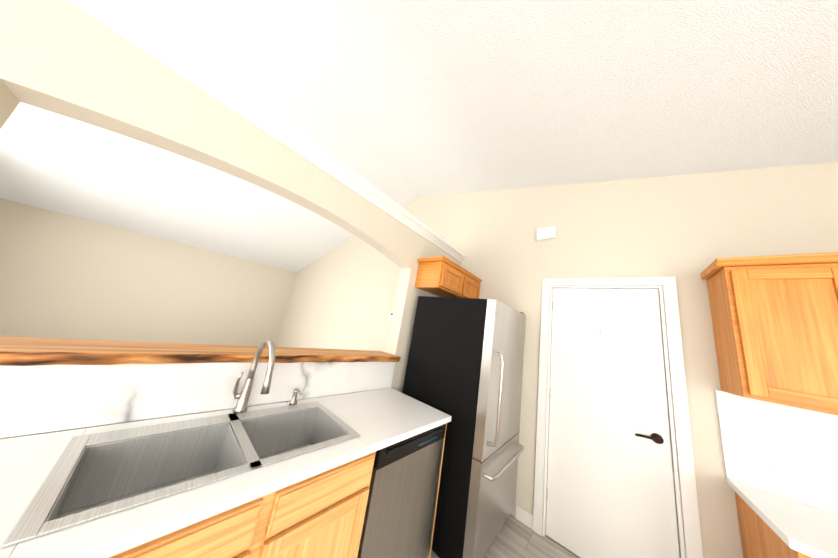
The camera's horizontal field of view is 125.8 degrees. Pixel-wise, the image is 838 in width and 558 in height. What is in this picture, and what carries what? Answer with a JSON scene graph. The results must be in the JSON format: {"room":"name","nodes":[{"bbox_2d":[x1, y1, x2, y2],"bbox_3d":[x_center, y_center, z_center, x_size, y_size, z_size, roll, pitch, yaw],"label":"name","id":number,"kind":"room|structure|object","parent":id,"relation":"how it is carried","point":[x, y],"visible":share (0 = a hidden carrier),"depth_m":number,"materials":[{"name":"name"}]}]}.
{"room":"kitchen","nodes":[
{"label":"kitchen","id":0,"kind":"room"},
{"bbox_2d":[0,198,295,345],"bbox_3d":[-6.175,-0.692,4.858,0.160,4.400,6.530,-1,-17,41],"label":"wall","id":1,"kind":"structure","parent":0,"point":[63,276],"depth_m":4.56,"materials":[{"name":"beige paint"}]},
{"bbox_2d":[0,0,460,438],"bbox_3d":[-1.625,0.081,0.575,0.145,2.545,6.210,-1,-17,41],"label":"wall","id":2,"kind":"structure","parent":0,"point":[64,58],"depth_m":1.00,"materials":[{"name":"beige paint"}]},
{"bbox_2d":[0,362,394,437],"bbox_3d":[-1.577,0.320,0.489,0.027,0.233,4.198,-1,-17,41],"label":"backsplash","id":3,"kind":"structure","parent":2,"relation":"attached to","point":[36,399],"depth_m":0.93,"materials":[{"name":"stone"}]},
{"bbox_2d":[0,336,400,365],"bbox_3d":[-1.865,0.075,0.280,0.309,0.045,4.996,-1,-17,41],"label":"shelf","id":4,"kind":"object","parent":2,"relation":"on","point":[22,351],"visible":0.96,"depth_m":0.95,"materials":[{"name":"brown wood"}]},
{"bbox_2d":[65,0,465,262],"bbox_3d":[-1.421,-1.122,0.845,0.285,0.105,6.208,-1,-17,41],"label":"crown molding","id":5,"kind":"structure","parent":2,"relation":"attached to","point":[129,24],"depth_m":1.15,"materials":[{"name":"white wood"}]},
{"bbox_2d":[415,256,481,298],"bbox_3d":[0.373,0.046,2.502,0.343,0.312,0.897,-1,-17,41],"label":"upper cabinet","id":6,"kind":"object","parent":2,"relation":"attached to","point":[442,276],"visible":0.79,"depth_m":2.26,"materials":[{"name":"brown wood"}]},
{"bbox_2d":[0,0,837,271],"bbox_3d":[-1.793,-1.714,1.513,11.400,1.884,6.900,-1,-17,41],"label":"ceiling","id":7,"kind":"structure","parent":0,"point":[402,103],"depth_m":1.77,"materials":[{"name":"white paint"}]},
{"bbox_2d":[431,514,579,557],"bbox_3d":[-2.324,1.400,0.811,11.200,0.120,6.700,-1,-17,41],"label":"floor","id":8,"kind":"structure","parent":0,"point":[515,538],"depth_m":1.67,"materials":[{"name":"tile"}]},
{"bbox_2d":[0,388,451,557],"bbox_3d":[-1.417,0.866,0.145,0.654,0.913,4.198,-1,-17,41],"label":"base cabinet","id":9,"kind":"object","parent":8,"relation":"on","point":[312,504],"visible":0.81,"depth_m":0.72,"materials":[{"name":"white stone"}]},
{"bbox_2d":[1,401,360,547],"bbox_3d":[-0.774,0.768,0.898,0.486,0.200,0.886,-1,-17,41],"label":"sink","id":10,"kind":"object","parent":9,"relation":"in","point":[104,479],"visible":0.73,"depth_m":0.82,"materials":[{"name":"silver metal"}]},
{"bbox_2d":[233,339,275,412],"bbox_3d":[-0.814,0.495,1.061,0.317,0.382,0.092,-1,-17,41],"label":"faucet","id":11,"kind":"object","parent":10,"relation":"on","point":[242,396],"visible":1,"depth_m":1.10,"materials":[{"name":"silver metal"}]},
{"bbox_2d":[289,389,301,404],"bbox_3d":[-0.739,0.713,1.295,0.098,0.088,0.044,-1,-17,41],"label":"soap dispenser","id":12,"kind":"object","parent":10,"relation":"on","point":[293,401],"visible":1,"depth_m":1.30,"materials":[{"name":"silver metal"}]},
{"bbox_2d":[357,424,445,557],"bbox_3d":[-0.294,1.362,1.399,0.615,0.871,0.617,-1,-17,41],"label":"dishwasher","id":13,"kind":"object","parent":8,"relation":"on","point":[400,509],"visible":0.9,"depth_m":1.20,"materials":[{"name":"grey metal"}]},
{"bbox_2d":[402,296,525,557],"bbox_3d":[0.446,1.136,2.018,0.879,1.818,0.840,-1,-17,41],"label":"fridge","id":14,"kind":"object","parent":8,"relation":"on","point":[464,368],"visible":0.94,"depth_m":1.66,"materials":[{"name":"black metal"}]},
{"bbox_2d":[726,477,837,557],"bbox_3d":[1.941,1.571,0.734,0.825,0.913,0.637,-1,-17,41],"label":"base cabinet","id":15,"kind":"object","parent":8,"relation":"on","point":[772,525],"visible":1,"depth_m":1.04,"materials":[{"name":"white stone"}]},
{"bbox_2d":[275,162,837,557],"bbox_3d":[0.028,0.071,3.558,11.200,4.400,0.200,-1,-17,41],"label":"wall","id":16,"kind":"structure","parent":0,"point":[686,230],"depth_m":1.99,"materials":[{"name":"beige paint"}]},
{"bbox_2d":[515,505,532,529],"bbox_3d":[-1.348,2.135,3.843,8.270,0.100,0.013,-1,-17,41],"label":"baseboard","id":17,"kind":"structure","parent":16,"relation":"attached to","point":[524,516],"depth_m":1.87,"materials":[{"name":"white wood"}]},
{"bbox_2d":[537,226,555,240],"bbox_3d":[1.414,-0.504,2.380,0.180,0.130,0.051,-1,-17,41],"label":"door chime","id":18,"kind":"object","parent":16,"relation":"attached to","point":[547,233],"visible":1,"depth_m":2.36,"materials":[{"name":"white plastic"}]},
{"bbox_2d":[533,277,702,557],"bbox_3d":[1.531,1.070,1.797,0.920,2.204,0.177,-1,-17,41],"label":"back door","id":19,"kind":"structure","parent":16,"relation":"in","point":[607,483],"depth_m":1.71,"materials":[{"name":"white wood"}]},
{"bbox_2d":[700,252,837,414],"bbox_3d":[2.855,0.282,0.606,2.431,0.810,0.360,-1,-17,41],"label":"upper cabinet","id":20,"kind":"object","parent":16,"relation":"attached to","point":[775,323],"visible":1,"depth_m":1.17,"materials":[{"name":"brown wood"}]},
{"bbox_2d":[715,390,837,514],"bbox_3d":[2.664,0.876,0.364,2.427,0.498,0.633,-1,-17,41],"label":"backsplash","id":21,"kind":"structure","parent":16,"relation":"attached to","point":[789,452],"depth_m":1.24,"materials":[{"name":"stone"}]}
]}

